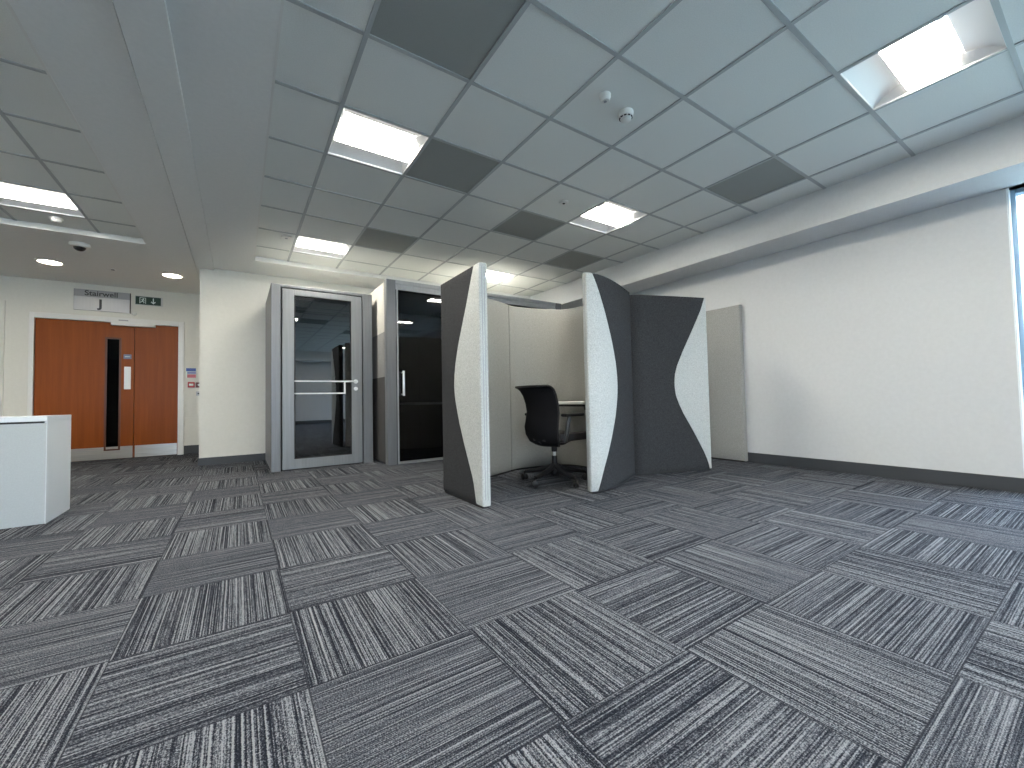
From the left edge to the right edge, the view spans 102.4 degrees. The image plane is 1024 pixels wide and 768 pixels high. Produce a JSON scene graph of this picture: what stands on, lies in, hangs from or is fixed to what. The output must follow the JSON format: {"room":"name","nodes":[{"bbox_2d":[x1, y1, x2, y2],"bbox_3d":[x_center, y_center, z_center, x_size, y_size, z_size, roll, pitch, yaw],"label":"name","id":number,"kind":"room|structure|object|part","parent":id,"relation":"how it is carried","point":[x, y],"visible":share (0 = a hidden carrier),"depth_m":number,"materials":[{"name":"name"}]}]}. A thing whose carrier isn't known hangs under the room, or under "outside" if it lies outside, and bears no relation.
{"room":"open-plan office","nodes":[
{"label":"open-plan office","id":0,"kind":"room"},
{"bbox_2d":[0,275,199,453],"bbox_3d":[-7.263,-0.303,5.494,5.170,2.875,0.150,0,-2,-34],"label":"wall","id":1,"kind":"structure","parent":0,"point":[22,296],"depth_m":5.94,"materials":[{"name":"beige paint"}]},
{"bbox_2d":[0,300,5,416],"bbox_3d":[-7.426,-0.008,5.321,1.150,2.280,0.095,0,-2,-34],"label":"trim","id":2,"kind":"structure","parent":1,"relation":"attached to","point":[2,302],"depth_m":5.61,"materials":[{"name":"beige paint"}]},
{"bbox_2d":[33,318,134,461],"bbox_3d":[-6.277,0.098,6.077,1.043,2.058,0.056,0,-2,-34],"label":"door","id":3,"kind":"structure","parent":1,"relation":"in","point":[84,371],"depth_m":6.08,"materials":[{"name":"brown wood"}]},
{"bbox_3d":[-6.243,1.033,6.027,1.025,0.180,0.003,0,-2,-34],"label":"kick plate","id":4,"kind":"part","parent":3,"relation":"part of","materials":[{"name":"metal"}]},
{"bbox_3d":[-6.039,0.148,6.233,0.136,1.661,0.008,0,-2,-34],"label":"vision panel","id":5,"kind":"part","parent":3,"relation":"part of","materials":[{"name":"black glass"}]},
{"bbox_3d":[-5.895,-0.092,6.312,0.076,0.345,0.004,0,-2,-34],"label":"push plate","id":6,"kind":"part","parent":3,"relation":"part of","materials":[{"name":"grey metal"}]},
{"bbox_2d":[73,288,130,313],"bbox_3d":[-6.140,-1.242,6.180,0.617,0.310,0.024,0,-2,-34],"label":"sign","id":7,"kind":"object","parent":1,"relation":"attached to","point":[84,299],"visible":1,"depth_m":6.17,"materials":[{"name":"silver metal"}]},
{"bbox_2d":[27,312,183,454],"bbox_3d":[-6.045,0.063,6.229,1.705,2.145,0.102,0,-2,-34],"label":"trim","id":8,"kind":"structure","parent":1,"relation":"attached to","point":[32,315],"depth_m":6.27,"materials":[{"name":"white paint"}]},
{"bbox_2d":[77,325,177,461],"bbox_3d":[-6.061,0.103,6.231,1.572,2.066,0.067,0,-2,-34],"label":"door","id":9,"kind":"structure","parent":1,"relation":"in","point":[156,349],"depth_m":6.49,"materials":[{"name":"brown wood"}]},
{"bbox_2d":[111,322,155,327],"bbox_3d":[-5.829,-0.910,6.346,0.510,0.045,0.066,0,-2,-34],"label":"door closer","id":10,"kind":"object","parent":9,"relation":"attached to","point":[112,323],"depth_m":6.33,"materials":[{"name":"white paint"}]},
{"bbox_3d":[-5.585,1.035,6.463,0.505,0.180,0.003,0,-2,-34],"label":"kick plate","id":11,"kind":"part","parent":9,"relation":"part of","materials":[{"name":"metal"}]},
{"bbox_2d":[135,295,162,306],"bbox_3d":[-5.707,-1.303,6.474,0.332,0.146,0.018,0,-2,-34],"label":"exit sign","id":12,"kind":"object","parent":1,"relation":"attached to","point":[139,300],"visible":1,"depth_m":6.47,"materials":[{"name":"green plastic"}]},
{"bbox_2d":[186,368,195,377],"bbox_3d":[-5.247,-0.181,6.732,0.136,0.165,0.007,0,-2,-34],"label":"notice","id":13,"kind":"object","parent":1,"relation":"attached to","point":[190,372],"visible":1,"depth_m":6.73,"materials":[{"name":"white"}]},
{"bbox_2d":[188,382,194,387],"bbox_3d":[-5.229,0.013,6.713,0.090,0.090,0.043,0,-2,-34],"label":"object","id":14,"kind":"object","parent":1,"relation":"attached to","point":[190,384],"visible":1,"depth_m":6.70,"materials":[{"name":"red"}]},
{"bbox_2d":[0,0,528,296],"bbox_3d":[-1.189,-1.902,0.805,10.100,0.255,14.500,0,-2,-34],"label":"ceiling","id":15,"kind":"structure","parent":0,"point":[225,50],"depth_m":2.77,"materials":[{"name":"white paint"}]},
{"bbox_2d":[34,258,64,265],"bbox_3d":[-5.773,-1.517,5.143,0.256,0.024,0.256,0,-2,-34],"label":"recessed light","id":16,"kind":"object","parent":15,"relation":"in","point":[41,260],"visible":1,"depth_m":5.11,"materials":[{"name":"white paint"}]},
{"bbox_2d":[0,58,135,232],"bbox_3d":[-2.677,-1.881,-1.633,4.523,0.006,12.088,0,-2,-34],"label":"trim","id":17,"kind":"structure","parent":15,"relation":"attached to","point":[3,114],"depth_m":3.18,"materials":[{"name":"grey metal"}]},
{"bbox_2d":[0,0,142,238],"bbox_3d":[-2.679,-1.964,-1.630,4.563,0.160,12.128,0,-2,-34],"label":"ceiling","id":18,"kind":"structure","parent":15,"relation":"attached to","point":[24,92],"depth_m":2.98,"materials":[{"name":"white tile"}]},
{"bbox_2d":[0,182,84,217],"bbox_3d":[-4.319,-1.714,3.695,0.594,0.102,0.594,0,-2,-34],"label":"ceiling light","id":19,"kind":"object","parent":18,"relation":"attached to","point":[10,194],"visible":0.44,"depth_m":3.75,"materials":[{"name":"white plastic"}]},
{"bbox_2d":[0,188,76,208],"bbox_3d":[-4.319,-1.675,3.694,0.540,0.004,0.222,0,-2,-34],"label":"diffuser","id":20,"kind":"object","parent":19,"relation":"attached to","point":[23,194],"depth_m":3.69,"materials":[{"name":"white plastic"}]},
{"bbox_3d":[-4.319,-1.714,3.695,0.594,0.102,0.594,0,-2,-34],"label":"frame","id":21,"kind":"part","parent":19,"relation":"part of","materials":[{"name":"white metal"}]},
{"bbox_2d":[48,216,63,223],"bbox_3d":[-4.521,-1.623,4.081,0.104,0.047,0.104,0,-2,-34],"label":"smoke detector","id":22,"kind":"object","parent":18,"relation":"attached to","point":[54,219],"visible":1,"depth_m":4.06,"materials":[{"name":"white paint"}]},
{"bbox_2d":[68,241,90,251],"bbox_3d":[-4.832,-1.526,4.603,0.176,0.083,0.176,0,-2,-34],"label":"dome camera","id":23,"kind":"object","parent":15,"relation":"attached to","point":[79,246],"visible":1,"depth_m":4.56,"materials":[{"name":"white paint"}]},
{"bbox_2d":[160,272,183,277],"bbox_3d":[-4.765,-1.516,5.776,0.256,0.024,0.256,0,-2,-34],"label":"recessed light","id":24,"kind":"object","parent":15,"relation":"in","point":[166,274],"visible":1,"depth_m":5.73,"materials":[{"name":"white paint"}]},
{"bbox_2d":[0,0,529,298],"bbox_3d":[-0.448,-1.848,-0.130,9.900,0.058,12.130,0,-2,-34],"label":"trim","id":25,"kind":"structure","parent":15,"relation":"attached to","point":[6,221],"depth_m":4.24,"materials":[{"name":"white paint"}]},
{"bbox_2d":[255,0,1023,296],"bbox_3d":[1.872,-1.950,1.408,4.373,0.160,12.158,0,-2,-34],"label":"ceiling","id":26,"kind":"structure","parent":15,"relation":"attached to","point":[542,62],"depth_m":2.78,"materials":[{"name":"white tile"}]},
{"bbox_2d":[280,235,291,240],"bbox_3d":[-2.551,-1.652,4.657,0.110,0.021,0.110,0,-2,-34],"label":"module","id":27,"kind":"object","parent":26,"relation":"attached to","point":[285,237],"visible":1,"depth_m":4.63,"materials":[{"name":"white paint"}]},
{"bbox_2d":[293,236,351,258],"bbox_3d":[-2.320,-1.708,5.022,0.594,0.102,0.594,0,-2,-34],"label":"ceiling light","id":28,"kind":"object","parent":26,"relation":"attached to","point":[307,245],"visible":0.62,"depth_m":5.06,"materials":[{"name":"white plastic"}]},
{"bbox_2d":[296,236,346,252],"bbox_3d":[-2.320,-1.700,5.022,0.542,0.067,0.254,0,-2,-34],"label":"basket","id":29,"kind":"object","parent":28,"relation":"on","point":[306,242],"depth_m":4.97,"materials":[{"name":"white metal"}]},
{"bbox_2d":[296,240,346,253],"bbox_3d":[-2.319,-1.669,5.021,0.540,0.004,0.222,0,-2,-34],"label":"diffuser","id":30,"kind":"object","parent":28,"relation":"attached to","point":[312,244],"depth_m":4.99,"materials":[{"name":"white plastic"}]},
{"bbox_3d":[-2.320,-1.708,5.022,0.594,0.102,0.594,0,-2,-34],"label":"frame","id":31,"kind":"part","parent":28,"relation":"part of","materials":[{"name":"white metal"}]},
{"bbox_2d":[328,108,428,173],"bbox_3d":[-0.994,-1.804,3.024,0.594,0.102,0.594,0,-2,-34],"label":"ceiling light","id":32,"kind":"object","parent":26,"relation":"attached to","point":[358,137],"visible":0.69,"depth_m":3.03,"materials":[{"name":"white plastic"}]},
{"bbox_2d":[334,113,417,161],"bbox_3d":[-0.994,-1.797,3.024,0.542,0.067,0.254,0,-2,-34],"label":"basket","id":33,"kind":"object","parent":32,"relation":"on","point":[352,129],"depth_m":2.98,"materials":[{"name":"white"}]},
{"bbox_2d":[334,122,417,161],"bbox_3d":[-0.993,-1.766,3.023,0.540,0.004,0.222,0,-2,-34],"label":"diffuser","id":34,"kind":"object","parent":32,"relation":"attached to","point":[355,134],"depth_m":3.00,"materials":[{"name":"white plastic"}]},
{"bbox_2d":[355,228,417,252],"bbox_3d":[-1.488,-1.689,4.853,0.588,0.016,0.588,0,-2,-34],"label":"tile","id":35,"kind":"structure","parent":26,"relation":"attached to","point":[372,238],"depth_m":4.84,"materials":[{"name":"grey tile"}]},
{"bbox_2d":[370,0,525,79],"bbox_3d":[-0.330,-1.812,2.024,0.588,0.016,0.588,0,-2,-34],"label":"tile","id":36,"kind":"structure","parent":26,"relation":"attached to","point":[456,36],"depth_m":2.08,"materials":[{"name":"grey tile"}]},
{"bbox_2d":[406,139,499,192],"bbox_3d":[-0.493,-1.762,3.355,0.588,0.016,0.588,0,-2,-34],"label":"tile","id":37,"kind":"structure","parent":26,"relation":"attached to","point":[440,163],"depth_m":3.33,"materials":[{"name":"grey tile"}]},
{"bbox_2d":[486,270,515,283],"bbox_3d":[-0.320,-1.702,6.349,0.594,0.102,0.594,0,-2,-34],"label":"ceiling light","id":38,"kind":"object","parent":26,"relation":"attached to","point":[495,277],"visible":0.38,"depth_m":6.38,"materials":[{"name":"white plastic"}]},
{"bbox_2d":[486,270,509,280],"bbox_3d":[-0.320,-1.694,6.349,0.542,0.067,0.254,0,-2,-34],"label":"basket","id":39,"kind":"object","parent":38,"relation":"on","point":[491,274],"depth_m":6.36,"materials":[{"name":"white"}]},
{"bbox_2d":[487,273,508,279],"bbox_3d":[-0.319,-1.663,6.348,0.540,0.004,0.222,0,-2,-34],"label":"diffuser","id":40,"kind":"object","parent":38,"relation":"attached to","point":[497,276],"depth_m":6.37,"materials":[{"name":"white plastic"}]},
{"bbox_2d":[493,211,563,239],"bbox_3d":[0.175,-1.735,4.518,0.588,0.016,0.588,0,-2,-34],"label":"tile","id":41,"kind":"structure","parent":26,"relation":"attached to","point":[526,225],"depth_m":4.50,"materials":[{"name":"grey tile"}]},
{"bbox_2d":[559,199,567,204],"bbox_3d":[0.498,-1.741,3.959,0.088,0.024,0.088,0,-2,-34],"label":"sensor","id":42,"kind":"object","parent":26,"relation":"attached to","point":[562,202],"visible":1,"depth_m":3.94,"materials":[{"name":"white paint"}]},
{"bbox_2d":[545,251,602,269],"bbox_3d":[0.844,-1.708,5.681,0.588,0.016,0.588,0,-2,-34],"label":"tile","id":43,"kind":"structure","parent":26,"relation":"attached to","point":[573,260],"depth_m":5.67,"materials":[{"name":"grey tile"}]},
{"bbox_2d":[599,91,610,103],"bbox_3d":[0.581,-1.781,2.568,0.070,0.045,0.070,0,-2,-34],"label":"sounder","id":44,"kind":"object","parent":26,"relation":"attached to","point":[604,96],"visible":1,"depth_m":2.55,"materials":[{"name":"white paint"}]},
{"bbox_2d":[569,201,646,232],"bbox_3d":[1.006,-1.799,4.351,0.594,0.102,0.594,0,-2,-34],"label":"ceiling light","id":45,"kind":"object","parent":26,"relation":"attached to","point":[609,216],"visible":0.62,"depth_m":4.37,"materials":[{"name":"white plastic"}]},
{"bbox_2d":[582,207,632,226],"bbox_3d":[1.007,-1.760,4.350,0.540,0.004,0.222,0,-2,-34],"label":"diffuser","id":46,"kind":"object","parent":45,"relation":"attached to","point":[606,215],"depth_m":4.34,"materials":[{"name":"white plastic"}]},
{"bbox_2d":[586,203,632,226],"bbox_3d":[1.006,-1.791,4.351,0.542,0.067,0.254,0,-2,-34],"label":"diffuser","id":47,"kind":"object","parent":45,"relation":"on","point":[607,213],"depth_m":4.32,"materials":[{"name":"white plastic"}]},
{"bbox_2d":[618,107,633,123],"bbox_3d":[0.755,-1.773,2.731,0.100,0.057,0.100,0,-2,-34],"label":"smoke detector","id":48,"kind":"object","parent":26,"relation":"attached to","point":[625,115],"visible":1,"depth_m":2.70,"materials":[{"name":"white paint"}]},
{"bbox_2d":[257,0,1023,294],"bbox_3d":[1.874,-1.867,1.405,4.333,0.006,12.118,0,-2,-34],"label":"grid","id":49,"kind":"structure","parent":26,"relation":"attached to","point":[996,6],"depth_m":2.78,"materials":[{"name":"grey metal"}]},
{"bbox_2d":[707,158,804,203],"bbox_3d":[2.170,-1.805,3.683,0.588,0.016,0.588,0,-2,-34],"label":"tile","id":50,"kind":"structure","parent":26,"relation":"attached to","point":[770,175],"depth_m":3.66,"materials":[{"name":"grey tile"}]},
{"bbox_2d":[840,0,1006,109],"bbox_3d":[2.332,-1.895,2.353,0.594,0.102,0.594,0,-2,-34],"label":"ceiling light","id":51,"kind":"object","parent":26,"relation":"attached to","point":[972,33],"visible":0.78,"depth_m":2.34,"materials":[{"name":"white"}]},
{"bbox_2d":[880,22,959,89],"bbox_3d":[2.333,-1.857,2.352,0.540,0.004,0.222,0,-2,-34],"label":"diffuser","id":52,"kind":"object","parent":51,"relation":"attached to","point":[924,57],"depth_m":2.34,"materials":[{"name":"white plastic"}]},
{"bbox_2d":[879,17,962,90],"bbox_3d":[2.332,-1.888,2.353,0.542,0.067,0.254,0,-2,-34],"label":"diffuser","id":53,"kind":"object","parent":51,"relation":"on","point":[928,55],"depth_m":2.34,"materials":[{"name":"white plastic"}]},
{"bbox_2d":[199,268,374,457],"bbox_3d":[-1.772,-0.360,7.040,5.690,2.875,0.150,0,-2,-34],"label":"wall","id":54,"kind":"structure","parent":0,"point":[232,360],"depth_m":5.61,"materials":[{"name":"beige paint"}]},
{"bbox_2d":[113,0,213,277],"bbox_3d":[-1.042,-1.888,0.901,0.190,0.281,14.500,0,-2,-34],"label":"beam","id":55,"kind":"structure","parent":54,"relation":"attached to","point":[145,25],"depth_m":2.45,"materials":[{"name":"white paint"}]},
{"bbox_2d":[184,445,264,465],"bbox_3d":[-3.237,1.035,6.952,7.620,0.140,1.764,0,-2,-34],"label":"baseboard","id":56,"kind":"structure","parent":54,"relation":"attached to","point":[249,457],"depth_m":5.59,"materials":[{"name":"grey"}]},
{"bbox_2d":[0,453,1023,767],"bbox_3d":[-0.822,0.906,0.972,10.910,0.120,14.600,0,-2,-34],"label":"floor","id":57,"kind":"structure","parent":0,"point":[179,613],"depth_m":1.48,"materials":[{"name":"carpet"}]},
{"bbox_2d":[0,415,70,528],"bbox_3d":[-4.128,0.598,2.510,1.900,0.738,0.492,0,-2,-34],"label":"reception desk","id":58,"kind":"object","parent":57,"relation":"on","point":[35,451],"depth_m":2.80,"materials":[{"name":"white laminate"}]},
{"bbox_3d":[-3.998,0.611,2.311,1.896,0.686,0.020,0,-2,-34],"label":"panel","id":59,"kind":"part","parent":58,"relation":"part of","materials":[{"name":"grey laminate"}]},
{"bbox_2d":[0,415,70,422],"bbox_3d":[-4.135,0.247,2.522,1.900,0.035,0.492,0,-2,-34],"label":"countertop","id":60,"kind":"structure","parent":58,"relation":"on","point":[3,419],"depth_m":2.82,"materials":[{"name":"white laminate"}]},
{"bbox_3d":[-3.343,0.617,3.029,0.018,0.700,0.490,0,-2,-34],"label":"panel","id":61,"kind":"part","parent":58,"relation":"part of","materials":[{"name":"white laminate"}]},
{"bbox_2d":[265,283,372,472],"bbox_3d":[-2.610,-0.058,5.535,1.152,2.200,1.224,0,-2,-34],"label":"pod","id":62,"kind":"object","parent":57,"relation":"on","point":[319,409],"visible":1,"depth_m":5.07,"materials":[{"name":"grey metal"}]},
{"bbox_3d":[-3.108,-0.063,5.262,0.020,2.170,1.130,0,-2,-34],"label":"panel","id":63,"kind":"part","parent":62,"relation":"part of","materials":[{"name":"grey metal"}]},
{"bbox_3d":[-2.773,-0.080,4.830,0.100,2.200,0.100,0,-2,-34],"label":"post","id":64,"kind":"part","parent":62,"relation":"part of","materials":[{"name":"grey metal"}]},
{"bbox_3d":[-2.614,1.025,5.537,1.112,0.035,1.090,0,-2,-34],"label":"floor panel","id":65,"kind":"part","parent":62,"relation":"part of","materials":[{"name":"grey metal"}]},
{"bbox_3d":[-2.365,-1.161,5.155,0.934,0.034,0.096,0,-2,-34],"label":"head rail","id":66,"kind":"part","parent":62,"relation":"part of","materials":[{"name":"grey metal"}]},
{"bbox_3d":[-2.331,-0.086,5.097,0.652,1.957,0.012,0,-2,-34],"label":"glass","id":67,"kind":"part","parent":62,"relation":"part of","materials":[{"name":"clear glass"}]},
{"bbox_3d":[-1.904,-0.077,5.407,0.118,2.200,0.100,0,-2,-34],"label":"post","id":68,"kind":"part","parent":62,"relation":"part of","materials":[{"name":"grey metal"}]},
{"bbox_2d":[369,279,560,465],"bbox_3d":[-0.769,-0.124,6.510,2.853,2.325,1.601,0,-2,-34],"label":"pod","id":69,"kind":"object","parent":57,"relation":"on","point":[406,316],"visible":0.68,"depth_m":5.34,"materials":[{"name":"grey glass"}]},
{"bbox_3d":[-2.006,-0.949,5.825,0.030,0.635,1.440,0,-2,-34],"label":"panel","id":70,"kind":"part","parent":69,"relation":"part of","materials":[{"name":"white paint"}]},
{"bbox_3d":[-1.994,-0.347,5.804,0.030,0.570,1.440,0,-2,-34],"label":"panel","id":71,"kind":"part","parent":69,"relation":"part of","materials":[{"name":"grey fabric"}]},
{"bbox_3d":[-1.978,0.478,5.776,0.030,1.080,1.440,0,-2,-34],"label":"panel","id":72,"kind":"part","parent":69,"relation":"part of","materials":[{"name":"grey fabric"}]},
{"bbox_3d":[-1.528,-0.155,5.180,0.118,2.325,0.100,0,-2,-34],"label":"post","id":73,"kind":"part","parent":69,"relation":"part of","materials":[{"name":"grey metal"}]},
{"bbox_3d":[-1.400,-0.006,5.233,0.032,0.315,0.182,0,-2,-34],"label":"bar handle","id":74,"kind":"part","parent":69,"relation":"part of","materials":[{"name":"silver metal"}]},
{"bbox_3d":[-1.025,-0.110,5.488,1.004,2.175,0.010,0,-2,-34],"label":"glass door","id":75,"kind":"part","parent":69,"relation":"part of","materials":[{"name":"black glass"}]},
{"bbox_3d":[-0.341,0.994,5.885,2.589,0.030,0.046,0,-2,-34],"label":"rail","id":76,"kind":"part","parent":69,"relation":"part of","materials":[{"name":"silver metal"}]},
{"bbox_3d":[-0.410,-1.254,5.975,2.617,0.120,0.100,0,-2,-34],"label":"head rail","id":77,"kind":"part","parent":69,"relation":"part of","materials":[{"name":"silver metal"}]},
{"bbox_3d":[0.751,-0.149,6.692,0.118,2.325,0.100,0,-2,-34],"label":"post","id":78,"kind":"part","parent":69,"relation":"part of","materials":[{"name":"grey metal"}]},
{"bbox_2d":[441,262,490,508],"bbox_3d":[-0.389,0.016,3.310,0.074,1.805,0.698,0,-2,-34],"label":"screen","id":79,"kind":"object","parent":57,"relation":"on","point":[464,328],"visible":1,"depth_m":3.20,"materials":[{"name":"grey fabric"}]},
{"bbox_3d":[-0.372,0.909,3.280,0.062,0.019,0.665,0,-2,-34],"label":"rail","id":80,"kind":"part","parent":79,"relation":"part of","materials":[{"name":"black plastic"}]},
{"bbox_2d":[487,298,510,477],"bbox_3d":[-0.317,0.030,4.114,0.066,1.830,0.980,-2,-2,33],"label":"screen","id":81,"kind":"object","parent":57,"relation":"on","point":[497,312],"visible":0.31,"depth_m":4.33,"materials":[{"name":"grey fabric"}]},
{"bbox_3d":[-0.299,0.936,4.083,0.054,0.018,0.956,-2,-2,33],"label":"rail","id":82,"kind":"part","parent":81,"relation":"part of","materials":[{"name":"black plastic"}]},
{"bbox_2d":[508,305,586,470],"bbox_3d":[0.605,0.029,4.609,1.261,1.830,0.526,-2,-2,16],"label":"screen","id":83,"kind":"object","parent":57,"relation":"on","point":[546,346],"visible":0.46,"depth_m":4.73,"materials":[{"name":"grey fabric"}]},
{"bbox_3d":[0.623,0.934,4.580,1.246,0.018,0.511,-2,-2,16],"label":"rail","id":84,"kind":"part","parent":83,"relation":"part of","materials":[{"name":"black plastic"}]},
{"bbox_2d":[558,401,585,409],"bbox_3d":[0.692,0.335,4.395,0.435,0.300,0.660,0,-2,-34],"label":"desk","id":85,"kind":"object","parent":83,"relation":"attached to","point":[561,403],"visible":0.14,"depth_m":4.18,"materials":[{"name":"white paint"}]},
{"bbox_3d":[0.698,0.224,4.406,0.392,0.022,0.594,0,-2,-34],"label":"under frame","id":86,"kind":"part","parent":85,"relation":"part of","materials":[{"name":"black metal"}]},
{"bbox_2d":[515,385,586,487],"bbox_3d":[0.408,0.469,3.904,0.684,0.910,0.654,0,-3,-40],"label":"office chair","id":87,"kind":"object","parent":57,"relation":"on","point":[541,426],"visible":0.99,"depth_m":3.75,"materials":[{"name":"black fabric"}]},
{"bbox_3d":[0.258,0.813,3.970,0.282,0.103,0.052,-2,-2,23],"label":"leg","id":88,"kind":"part","parent":87,"relation":"part of","materials":[{"name":"black plastic"}]},
{"bbox_3d":[0.233,0.296,3.790,0.261,0.550,0.444,0,-3,-40],"label":"backrest","id":89,"kind":"part","parent":87,"relation":"part of","materials":[{"name":"black fabric"}]},
{"bbox_3d":[0.299,0.806,3.785,0.052,0.103,0.282,-3,-3,41],"label":"leg","id":90,"kind":"part","parent":87,"relation":"part of","materials":[{"name":"black plastic"}]},
{"bbox_3d":[0.488,0.801,3.767,0.052,0.103,0.282,0,-2,-31],"label":"leg","id":91,"kind":"part","parent":87,"relation":"part of","materials":[{"name":"black plastic"}]},
{"bbox_3d":[0.474,0.410,3.716,0.076,0.247,0.120,0,-3,-40],"label":"arm post","id":92,"kind":"part","parent":87,"relation":"part of","materials":[{"name":"grey"}]},
{"bbox_3d":[0.564,0.806,3.941,0.282,0.103,0.052,-1,-2,-13],"label":"leg","id":93,"kind":"part","parent":87,"relation":"part of","materials":[{"name":"black plastic"}]},
{"bbox_3d":[0.473,0.485,3.978,0.490,0.060,0.490,0,-3,-40],"label":"seat","id":94,"kind":"part","parent":87,"relation":"part of","materials":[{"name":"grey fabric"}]},
{"bbox_2d":[582,272,634,493],"bbox_3d":[0.916,-0.010,3.743,0.126,1.835,0.892,-3,-3,38],"label":"screen","id":95,"kind":"object","parent":57,"relation":"on","point":[606,304],"visible":1,"depth_m":3.52,"materials":[{"name":"grey fabric"}]},
{"bbox_3d":[0.934,0.897,3.710,0.112,0.019,0.867,-3,-3,38],"label":"rail","id":96,"kind":"part","parent":95,"relation":"part of","materials":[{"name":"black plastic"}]},
{"bbox_2d":[630,294,711,474],"bbox_3d":[1.631,-0.003,4.284,0.934,1.830,0.127,-1,-2,-12],"label":"screen","id":97,"kind":"object","parent":57,"relation":"on","point":[671,413],"visible":0.91,"depth_m":4.24,"materials":[{"name":"grey fabric"}]},
{"bbox_3d":[1.647,0.902,4.252,0.911,0.019,0.110,-1,-2,-12],"label":"rail","id":98,"kind":"part","parent":97,"relation":"part of","materials":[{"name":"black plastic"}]},
{"bbox_2d":[706,305,747,461],"bbox_3d":[2.453,0.007,5.187,0.068,1.840,0.915,0,-2,-34],"label":"screen","id":99,"kind":"object","parent":57,"relation":"on","point":[724,326],"visible":0.48,"depth_m":4.94,"materials":[{"name":"grey fabric"}]},
{"bbox_3d":[2.472,0.917,5.155,0.056,0.018,0.891,0,-2,-34],"label":"rail","id":100,"kind":"part","parent":99,"relation":"part of","materials":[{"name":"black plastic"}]},
{"bbox_2d":[630,188,1023,477],"bbox_3d":[2.205,-0.480,5.921,0.300,2.875,6.418,0,-2,-34],"label":"wall","id":101,"kind":"structure","parent":0,"point":[892,342],"depth_m":3.76,"materials":[{"name":"white paint"}]},
{"bbox_2d":[530,115,1023,309],"bbox_3d":[3.822,-1.789,3.074,0.760,0.525,12.750,0,-2,-34],"label":"bulkhead","id":102,"kind":"object","parent":101,"relation":"attached to","point":[990,159],"depth_m":3.72,"materials":[{"name":"white paint"}]},
{"bbox_2d":[747,452,1023,492],"bbox_3d":[3.935,0.766,3.025,0.014,0.112,12.750,0,-2,-34],"label":"baseboard","id":103,"kind":"structure","parent":101,"relation":"attached to","point":[1002,483],"depth_m":3.69,"materials":[{"name":"grey"}]},
{"bbox_2d":[1006,188,1023,468],"bbox_3d":[5.686,-0.539,0.486,0.089,2.230,6.482,0,-2,-34],"label":"trim","id":104,"kind":"structure","parent":101,"relation":"attached to","point":[1010,230],"depth_m":3.17,"materials":[{"name":"white"}]},
{"bbox_2d":[1008,183,1023,195],"bbox_3d":[5.769,-0.741,0.551,0.300,2.875,6.482,0,-2,-34],"label":"window surround","id":105,"kind":"object","parent":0,"point":[1018,185],"visible":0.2,"depth_m":3.19,"materials":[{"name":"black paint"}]},
{"bbox_2d":[1010,187,1023,401],"bbox_3d":[4.306,-0.433,2.692,0.050,2.230,1.276,0,-2,-34],"label":"window","id":106,"kind":"structure","parent":105,"relation":"attached to","point":[1013,193],"depth_m":3.20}
]}

